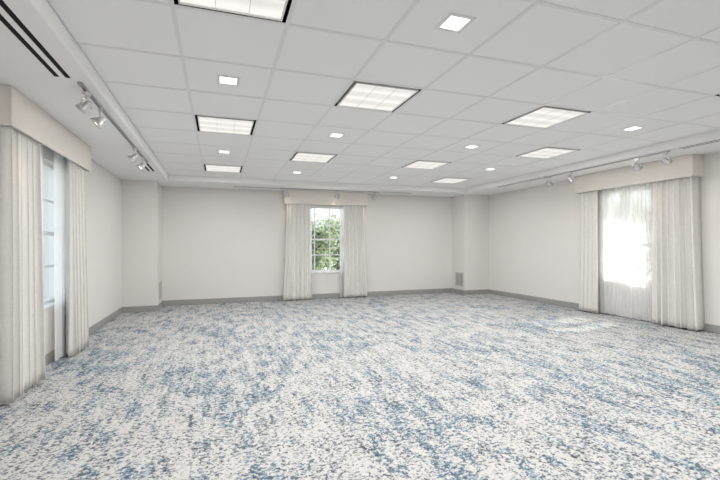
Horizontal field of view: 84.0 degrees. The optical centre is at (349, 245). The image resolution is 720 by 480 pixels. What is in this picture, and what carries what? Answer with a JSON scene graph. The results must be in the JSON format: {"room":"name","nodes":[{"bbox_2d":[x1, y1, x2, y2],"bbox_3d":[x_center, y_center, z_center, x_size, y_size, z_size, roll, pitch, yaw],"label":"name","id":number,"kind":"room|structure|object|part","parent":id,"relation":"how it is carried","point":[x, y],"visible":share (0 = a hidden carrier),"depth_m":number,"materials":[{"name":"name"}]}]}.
{"room":"empty function room","nodes":[
{"label":"empty function room","id":0,"kind":"room"},
{"bbox_2d":[43,145,121,354],"bbox_3d":[-2.590,-0.133,2.313,0.220,2.620,11.650,0,0,-18],"label":"wall","id":1,"kind":"structure","parent":0,"point":[102,187],"depth_m":5.74,"materials":[{"name":"paint"}]},
{"bbox_2d":[0,85,90,171],"bbox_3d":[-2.868,-1.028,3.812,0.192,0.291,1.920,0,0,-18],"label":"window valance","id":2,"kind":"object","parent":1,"relation":"attached to","point":[17,111],"visible":0.95,"depth_m":3.38,"materials":[{"name":"fabric"}]},
{"bbox_3d":[-2.580,-1.029,2.906,0.174,0.291,0.018,0,0,-18],"label":"panel","id":3,"kind":"part","parent":2,"relation":"part of","materials":[{"name":"fabric"}]},
{"bbox_2d":[0,125,45,404],"bbox_3d":[-2.621,0.015,3.208,0.140,2.291,0.615,0,0,-18],"label":"drape","id":4,"kind":"object","parent":2,"relation":"hanging from","point":[22,337],"visible":0.87,"depth_m":3.12,"materials":[{"name":"fabric"}]},
{"bbox_2d":[40,143,43,287],"bbox_3d":[-2.826,0.016,3.565,0.034,2.291,0.444,0,0,-18],"label":"sheer curtain","id":5,"kind":"object","parent":2,"relation":"hanging from","point":[41,144],"visible":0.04,"depth_m":3.76,"materials":[{"name":"white fabric"}]},
{"bbox_2d":[54,151,66,360],"bbox_3d":[-3.019,0.017,4.176,0.030,2.291,0.391,0,0,-18],"label":"sheer curtain","id":6,"kind":"object","parent":2,"relation":"hanging from","point":[60,162],"visible":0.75,"depth_m":4.14,"materials":[{"name":"white fabric"}]},
{"bbox_2d":[66,159,88,356],"bbox_3d":[-3.063,0.018,4.443,0.183,2.291,0.565,0,0,-18],"label":"drape","id":7,"kind":"object","parent":2,"relation":"hanging from","point":[77,321],"visible":0.84,"depth_m":4.31,"materials":[{"name":"fabric"}]},
{"bbox_2d":[43,161,53,309],"bbox_3d":[-3.026,-0.120,3.822,0.152,1.483,1.310,0,0,-18],"label":"window","id":8,"kind":"structure","parent":1,"relation":"in","point":[48,302],"depth_m":4.36,"materials":[{"name":"white plastic"}]},
{"bbox_3d":[-2.984,0.607,3.835,0.072,0.030,1.310,0,0,-18],"label":"sill","id":9,"kind":"part","parent":8,"relation":"part of","materials":[{"name":"white plastic"}]},
{"bbox_2d":[45,307,122,365],"bbox_3d":[-2.372,1.123,2.042,0.012,0.104,10.563,0,0,-18],"label":"baseboard","id":10,"kind":"structure","parent":1,"relation":"attached to","point":[50,356],"depth_m":5.59,"materials":[{"name":"plastic"}]},
{"bbox_2d":[121,180,488,306],"bbox_3d":[-0.467,-0.144,8.684,7.786,2.620,0.867,0,0,-18],"label":"wall","id":11,"kind":"structure","parent":0,"point":[201,243],"depth_m":8.42,"materials":[{"name":"paint"}]},
{"bbox_2d":[159,281,161,299],"bbox_3d":[-3.577,0.847,7.539,0.010,0.330,0.330,0,0,-18],"label":"air vent","id":12,"kind":"object","parent":11,"relation":"in","point":[160,283],"visible":1,"depth_m":7.54,"materials":[{"name":"metal"}]},
{"bbox_2d":[123,288,488,312],"bbox_3d":[-0.424,1.114,8.574,7.762,0.104,0.659,0,0,-18],"label":"baseboard","id":13,"kind":"structure","parent":11,"relation":"attached to","point":[443,290],"depth_m":8.46,"materials":[{"name":"plastic"}]},
{"bbox_2d":[283,190,367,206],"bbox_3d":[-0.514,-1.040,8.792,1.870,0.291,0.192,0,0,-18],"label":"window valance","id":14,"kind":"object","parent":11,"relation":"attached to","point":[296,196],"visible":0.93,"depth_m":8.68,"materials":[{"name":"fabric"}]},
{"bbox_2d":[283,204,310,299],"bbox_3d":[-1.146,0.008,8.575,0.592,2.291,0.186,0,0,-18],"label":"drape","id":15,"kind":"object","parent":14,"relation":"hanging from","point":[297,262],"visible":0.99,"depth_m":8.55,"materials":[{"name":"fabric"}]},
{"bbox_2d":[310,204,311,297],"bbox_3d":[-0.912,0.006,8.703,0.173,2.291,0.031,0,0,-18],"label":"sheer curtain","id":16,"kind":"object","parent":14,"relation":"hanging from","point":[310,204],"visible":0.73,"depth_m":8.72,"materials":[{"name":"white fabric"}]},
{"bbox_2d":[339,205,343,296],"bbox_3d":[-0.156,0.003,8.952,0.160,2.291,0.031,0,0,-18],"label":"sheer curtain","id":17,"kind":"object","parent":14,"relation":"hanging from","point":[341,207],"visible":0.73,"depth_m":8.94,"materials":[{"name":"white fabric"}]},
{"bbox_2d":[344,205,366,297],"bbox_3d":[0.131,0.001,9.003,0.590,2.291,0.170,0,0,-18],"label":"drape","id":18,"kind":"object","parent":14,"relation":"hanging from","point":[355,277],"visible":0.97,"depth_m":8.95,"materials":[{"name":"fabric"}]},
{"bbox_2d":[311,206,339,273],"bbox_3d":[-0.611,-0.132,8.918,1.200,1.483,0.152,0,0,-18],"label":"window","id":19,"kind":"structure","parent":11,"relation":"in","point":[314,271],"depth_m":8.93,"materials":[{"name":"white plastic"}]},
{"bbox_3d":[-0.595,0.594,8.880,1.200,0.030,0.072,0,0,-18],"label":"sill","id":20,"kind":"part","parent":19,"relation":"part of","materials":[{"name":"white plastic"}]},
{"bbox_2d":[455,272,462,286],"bbox_3d":[2.620,0.800,9.572,0.010,0.330,0.330,0,0,-18],"label":"air vent","id":21,"kind":"object","parent":11,"relation":"in","point":[458,275],"visible":1,"depth_m":9.58,"materials":[{"name":"metal"}]},
{"bbox_2d":[0,292,719,479],"bbox_3d":[1.221,1.217,3.561,8.226,0.120,11.650,0,0,-18],"label":"floor","id":22,"kind":"structure","parent":0,"point":[450,385],"depth_m":3.03,"materials":[{"name":"carpet"}]},
{"bbox_2d":[0,0,719,196],"bbox_3d":[1.208,-1.319,3.561,7.786,0.247,11.210,0,0,-18],"label":"ceiling","id":23,"kind":"structure","parent":0,"point":[153,66],"depth_m":3.15,"materials":[{"name":"tile"}]},
{"bbox_2d":[0,0,72,78],"bbox_3d":[-1.702,-1.179,1.864,0.120,0.004,1.980,0,0,-18],"label":"ceiling vent","id":24,"kind":"object","parent":23,"relation":"in","point":[9,18],"visible":1,"depth_m":2.29,"materials":[{"name":"metal"}]},
{"bbox_2d":[77,82,147,162],"bbox_3d":[-2.388,-1.168,4.228,0.034,0.019,2.850,0,0,-18],"label":"track","id":25,"kind":"object","parent":23,"relation":"attached to","point":[80,84],"visible":1,"depth_m":3.64,"materials":[{"name":"metal"}]},
{"bbox_2d":[75,91,92,115],"bbox_3d":[-2.007,-1.074,3.022,0.114,0.178,0.112,0,0,2],"label":"track spotlight","id":26,"kind":"object","parent":25,"relation":"attached to","point":[85,107],"visible":1,"depth_m":3.00,"materials":[{"name":"metal"}]},
{"bbox_3d":[-2.013,-1.044,3.028,0.109,0.111,0.099,0,0,-30],"label":"lamp shade","id":27,"kind":"part","parent":26,"relation":"part of","materials":[{"name":"metal"}]},
{"bbox_2d":[90,107,105,128],"bbox_3d":[-2.120,-1.074,3.365,0.114,0.178,0.112,0,0,-32],"label":"track spotlight","id":28,"kind":"object","parent":25,"relation":"attached to","point":[98,122],"visible":1,"depth_m":3.35,"materials":[{"name":"metal"}]},
{"bbox_3d":[-2.128,-1.043,3.366,0.099,0.111,0.109,0,0,26],"label":"lamp shade","id":29,"kind":"part","parent":28,"relation":"part of","materials":[{"name":"metal"}]},
{"bbox_2d":[128,147,137,162],"bbox_3d":[-2.571,-1.071,4.739,0.114,0.178,0.112,0,0,-7],"label":"track spotlight","id":30,"kind":"object","parent":25,"relation":"attached to","point":[133,157],"visible":1,"depth_m":4.71,"materials":[{"name":"metal"}]},
{"bbox_3d":[-2.578,-1.041,4.745,0.109,0.111,0.099,0,0,-38],"label":"lamp shade","id":31,"kind":"part","parent":30,"relation":"part of","materials":[{"name":"metal"}]},
{"bbox_2d":[137,157,145,170],"bbox_3d":[-2.740,-1.071,5.254,0.114,0.178,0.112,0,0,-38],"label":"track spotlight","id":32,"kind":"object","parent":25,"relation":"attached to","point":[141,167],"visible":1,"depth_m":5.24,"materials":[{"name":"metal"}]},
{"bbox_3d":[-2.740,-1.040,5.245,0.109,0.111,0.099,0,0,-7],"label":"lamp shade","id":33,"kind":"part","parent":32,"relation":"part of","materials":[{"name":"metal"}]},
{"bbox_2d":[140,163,155,171],"bbox_3d":[-3.020,-1.173,5.978,0.120,0.004,0.660,0,0,-18],"label":"ceiling vent","id":34,"kind":"object","parent":23,"relation":"in","point":[148,167],"visible":0.88,"depth_m":5.99,"materials":[{"name":"metal"}]},
{"bbox_2d":[204,164,242,172],"bbox_3d":[-2.077,-1.290,6.556,0.585,0.061,0.585,0,0,-18],"label":"ceiling light","id":35,"kind":"object","parent":23,"relation":"attached to","point":[208,167],"visible":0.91,"depth_m":6.55,"materials":[{"name":"black paint"}]},
{"bbox_2d":[218,150,230,153],"bbox_3d":[-1.696,-1.268,5.396,0.170,0.006,0.170,0,0,-18],"label":"recessed light","id":36,"kind":"object","parent":23,"relation":"in","point":[219,151],"visible":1,"depth_m":5.38,"materials":[{"name":"white plastic"}]},
{"bbox_2d":[195,115,255,134],"bbox_3d":[-1.316,-1.293,4.237,0.585,0.061,0.585,0,0,-18],"label":"ceiling light","id":37,"kind":"object","parent":23,"relation":"attached to","point":[213,124],"visible":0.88,"depth_m":4.22,"materials":[{"name":"black paint"}]},
{"bbox_2d":[217,75,239,85],"bbox_3d":[-0.936,-1.272,3.078,0.170,0.006,0.170,0,0,-18],"label":"recessed light","id":38,"kind":"object","parent":23,"relation":"in","point":[221,79],"visible":1,"depth_m":3.08,"materials":[{"name":"white plastic"}]},
{"bbox_2d":[174,0,291,22],"bbox_3d":[-0.556,-1.297,1.919,0.585,0.061,0.585,0,0,-18],"label":"ceiling light","id":39,"kind":"object","parent":23,"relation":"attached to","point":[274,10],"visible":1,"depth_m":2.13,"materials":[{"name":"black paint"}]},
{"bbox_2d":[233,186,279,188],"bbox_3d":[-1.879,-1.178,8.068,0.930,0.004,0.120,0,0,-18],"label":"ceiling vent","id":40,"kind":"object","parent":23,"relation":"in","point":[233,186],"visible":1,"depth_m":8.07,"materials":[{"name":"metal"}]},
{"bbox_2d":[290,152,335,162],"bbox_3d":[-0.537,-1.297,5.777,0.585,0.061,0.585,0,0,-18],"label":"ceiling light","id":41,"kind":"object","parent":23,"relation":"attached to","point":[298,156],"visible":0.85,"depth_m":5.77,"materials":[{"name":"black paint"}]},
{"bbox_2d":[280,188,379,192],"bbox_3d":[-0.383,-1.178,8.496,2.200,0.019,0.034,0,0,-18],"label":"track","id":42,"kind":"object","parent":23,"relation":"attached to","point":[280,188],"visible":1,"depth_m":8.47,"materials":[{"name":"metal"}]},
{"bbox_2d":[327,133,344,137],"bbox_3d":[-0.157,-1.276,4.618,0.170,0.006,0.170,0,0,-18],"label":"recessed light","id":43,"kind":"object","parent":23,"relation":"in","point":[336,135],"visible":1,"depth_m":4.62,"materials":[{"name":"white plastic"}]},
{"bbox_2d":[334,81,421,111],"bbox_3d":[0.223,-1.301,3.458,0.585,0.061,0.585,0,0,-18],"label":"ceiling light","id":44,"kind":"object","parent":23,"relation":"attached to","point":[361,95],"visible":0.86,"depth_m":3.42,"materials":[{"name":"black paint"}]},
{"bbox_2d":[403,160,450,168],"bbox_3d":[1.202,-1.306,6.347,0.585,0.061,0.585,0,0,-18],"label":"ceiling light","id":45,"kind":"object","parent":23,"relation":"attached to","point":[419,164],"visible":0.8,"depth_m":6.32,"materials":[{"name":"black paint"}]},
{"bbox_2d":[432,177,469,183],"bbox_3d":[1.980,-1.310,7.887,0.585,0.061,0.585,0,0,-18],"label":"ceiling light","id":46,"kind":"object","parent":23,"relation":"attached to","point":[443,180],"visible":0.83,"depth_m":7.88,"materials":[{"name":"black paint"}]},
{"bbox_2d":[434,12,475,32],"bbox_3d":[0.604,-1.280,2.299,0.170,0.006,0.170,0,0,-18],"label":"recessed light","id":47,"kind":"object","parent":23,"relation":"in","point":[453,22],"visible":1,"depth_m":2.29,"materials":[{"name":"white plastic"}]},
{"bbox_2d":[463,145,480,148],"bbox_3d":[1.582,-1.285,5.188,0.170,0.006,0.170,0,0,-18],"label":"recessed light","id":48,"kind":"object","parent":23,"relation":"in","point":[468,146],"visible":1,"depth_m":5.17,"materials":[{"name":"white plastic"}]},
{"bbox_2d":[497,177,542,186],"bbox_3d":[3.215,-1.204,7.634,0.120,0.004,1.220,0,0,-18],"label":"ceiling vent","id":49,"kind":"object","parent":23,"relation":"in","point":[539,177],"visible":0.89,"depth_m":7.54,"materials":[{"name":"metal"}]},
{"bbox_2d":[502,106,589,128],"bbox_3d":[1.962,-1.310,4.029,0.585,0.061,0.585,0,0,-18],"label":"ceiling light","id":50,"kind":"object","parent":23,"relation":"attached to","point":[544,117],"visible":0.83,"depth_m":4.01,"materials":[{"name":"black paint"}]},
{"bbox_2d":[517,147,577,158],"bbox_3d":[2.741,-1.314,5.568,0.585,0.061,0.585,0,0,-18],"label":"ceiling light","id":51,"kind":"object","parent":23,"relation":"attached to","point":[546,152],"visible":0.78,"depth_m":5.54,"materials":[{"name":"black paint"}]},
{"bbox_2d":[543,150,669,177],"bbox_3d":[3.735,-1.199,6.048,0.034,0.019,2.060,0,0,-18],"label":"track","id":52,"kind":"object","parent":23,"relation":"attached to","point":[668,150],"visible":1,"depth_m":5.80,"materials":[{"name":"metal"}]},
{"bbox_2d":[546,177,552,186],"bbox_3d":[3.463,-1.102,6.930,0.114,0.178,0.112,0,0,-30],"label":"track spotlight","id":53,"kind":"object","parent":52,"relation":"attached to","point":[549,184],"visible":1,"depth_m":6.90,"materials":[{"name":"metal"}]},
{"bbox_2d":[567,172,574,182],"bbox_3d":[3.602,-1.103,6.505,0.114,0.178,0.112,0,0,-7],"label":"track spotlight","id":54,"kind":"object","parent":52,"relation":"attached to","point":[570,179],"visible":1,"depth_m":6.48,"materials":[{"name":"metal"}]},
{"bbox_3d":[3.609,-1.072,6.500,0.109,0.111,0.099,0,0,-38],"label":"lamp shade","id":55,"kind":"part","parent":54,"relation":"part of","materials":[{"name":"metal"}]},
{"bbox_2d":[632,158,642,171],"bbox_3d":[3.940,-1.105,5.475,0.114,0.178,0.112,0,0,-27],"label":"track spotlight","id":56,"kind":"object","parent":52,"relation":"attached to","point":[637,167],"visible":1,"depth_m":5.45,"materials":[{"name":"metal"}]},
{"bbox_3d":[3.948,-1.074,5.472,0.099,0.111,0.109,0,0,32],"label":"lamp shade","id":57,"kind":"part","parent":56,"relation":"part of","materials":[{"name":"metal"}]},
{"bbox_2d":[661,152,672,166],"bbox_3d":[4.057,-1.105,5.118,0.114,0.178,0.112,0,0,-7],"label":"track spotlight","id":58,"kind":"object","parent":52,"relation":"attached to","point":[666,162],"visible":1,"depth_m":5.09,"materials":[{"name":"metal"}]},
{"bbox_3d":[4.064,-1.075,5.113,0.109,0.111,0.099,0,0,-38],"label":"lamp shade","id":59,"kind":"part","parent":58,"relation":"part of","materials":[{"name":"metal"}]},
{"bbox_2d":[621,126,645,131],"bbox_3d":[3.121,-1.292,4.409,0.170,0.006,0.170,0,0,-18],"label":"recessed light","id":60,"kind":"object","parent":23,"relation":"in","point":[633,128],"visible":1,"depth_m":4.40,"materials":[{"name":"white plastic"}]},
{"bbox_2d":[676,139,719,148],"bbox_3d":[4.371,-1.210,4.172,0.120,0.004,1.700,0,0,-18],"label":"ceiling vent","id":61,"kind":"object","parent":23,"relation":"in","point":[717,140],"visible":1,"depth_m":4.77,"materials":[{"name":"metal"}]},
{"bbox_2d":[489,152,719,325],"bbox_3d":[5.018,-0.172,4.809,0.220,2.620,11.650,0,0,-18],"label":"wall","id":62,"kind":"structure","parent":0,"point":[534,232],"depth_m":7.79,"materials":[{"name":"paint"}]},
{"bbox_2d":[489,289,719,333],"bbox_3d":[4.998,1.086,4.516,0.012,0.104,10.670,0,0,-18],"label":"baseboard","id":63,"kind":"structure","parent":62,"relation":"attached to","point":[708,327],"depth_m":7.78,"materials":[{"name":"plastic"}]},
{"bbox_2d":[574,154,703,193],"bbox_3d":[4.329,-1.064,6.174,0.227,0.291,1.850,0,0,-18],"label":"window valance","id":64,"kind":"object","parent":62,"relation":"attached to","point":[691,164],"visible":0.95,"depth_m":5.87,"materials":[{"name":"fabric"}]},
{"bbox_2d":[579,190,597,312],"bbox_3d":[4.117,-0.019,6.867,0.186,2.291,0.417,0,0,-18],"label":"drape","id":65,"kind":"object","parent":64,"relation":"hanging from","point":[588,279],"visible":0.88,"depth_m":6.80,"materials":[{"name":"fabric"}]},
{"bbox_2d":[598,187,619,315],"bbox_3d":[4.296,-0.020,6.504,0.034,2.291,0.602,0,0,-18],"label":"sheer curtain","id":66,"kind":"object","parent":64,"relation":"hanging from","point":[608,199],"visible":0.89,"depth_m":6.58,"materials":[{"name":"white fabric"}]},
{"bbox_2d":[620,182,652,321],"bbox_3d":[4.383,-0.021,6.092,0.038,2.291,0.561,0,0,-18],"label":"sheer curtain","id":67,"kind":"object","parent":64,"relation":"hanging from","point":[636,201],"visible":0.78,"depth_m":6.11,"materials":[{"name":"white fabric"}]},
{"bbox_2d":[652,176,704,330],"bbox_3d":[4.530,-0.021,5.555,0.219,2.291,0.582,0,0,-18],"label":"drape","id":68,"kind":"object","parent":64,"relation":"hanging from","point":[677,278],"visible":0.92,"depth_m":5.51,"materials":[{"name":"fabric"}]},
{"bbox_3d":[4.623,-1.066,5.306,0.209,0.291,0.018,0,0,-18],"label":"panel","id":69,"kind":"part","parent":64,"relation":"part of","materials":[{"name":"fabric"}]},
{"label":"outside","id":70,"kind":"structure","parent":0,"visible":0},
{"bbox_3d":[-3.109,1.579,9.502,80.000,0.100,100.000,0,0,-18],"label":"ground","id":71,"kind":"structure","parent":70,"visible":0},
{"bbox_2d":[312,211,326,267],"bbox_3d":[-1.662,-0.080,17.379,2.672,3.458,3.393,0,0,-18],"label":"tree","id":72,"kind":"object","parent":71,"relation":"on","point":[316,211],"visible":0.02,"depth_m":17.19,"materials":[{"name":"green plant"}]},
{"bbox_2d":[312,217,339,269],"bbox_3d":[-1.178,0.246,12.590,1.866,2.584,1.844,0,0,32],"label":"tree","id":73,"kind":"object","parent":71,"relation":"on","point":[321,246],"visible":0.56,"depth_m":12.33,"materials":[{"name":"green plant"}]},
{"bbox_2d":[318,211,339,269],"bbox_3d":[-0.408,0.111,14.226,1.904,2.836,1.929,0,0,-18],"label":"tree","id":74,"kind":"object","parent":71,"relation":"on","point":[336,266],"visible":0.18,"depth_m":13.87,"materials":[{"name":"green plant"}]}
]}

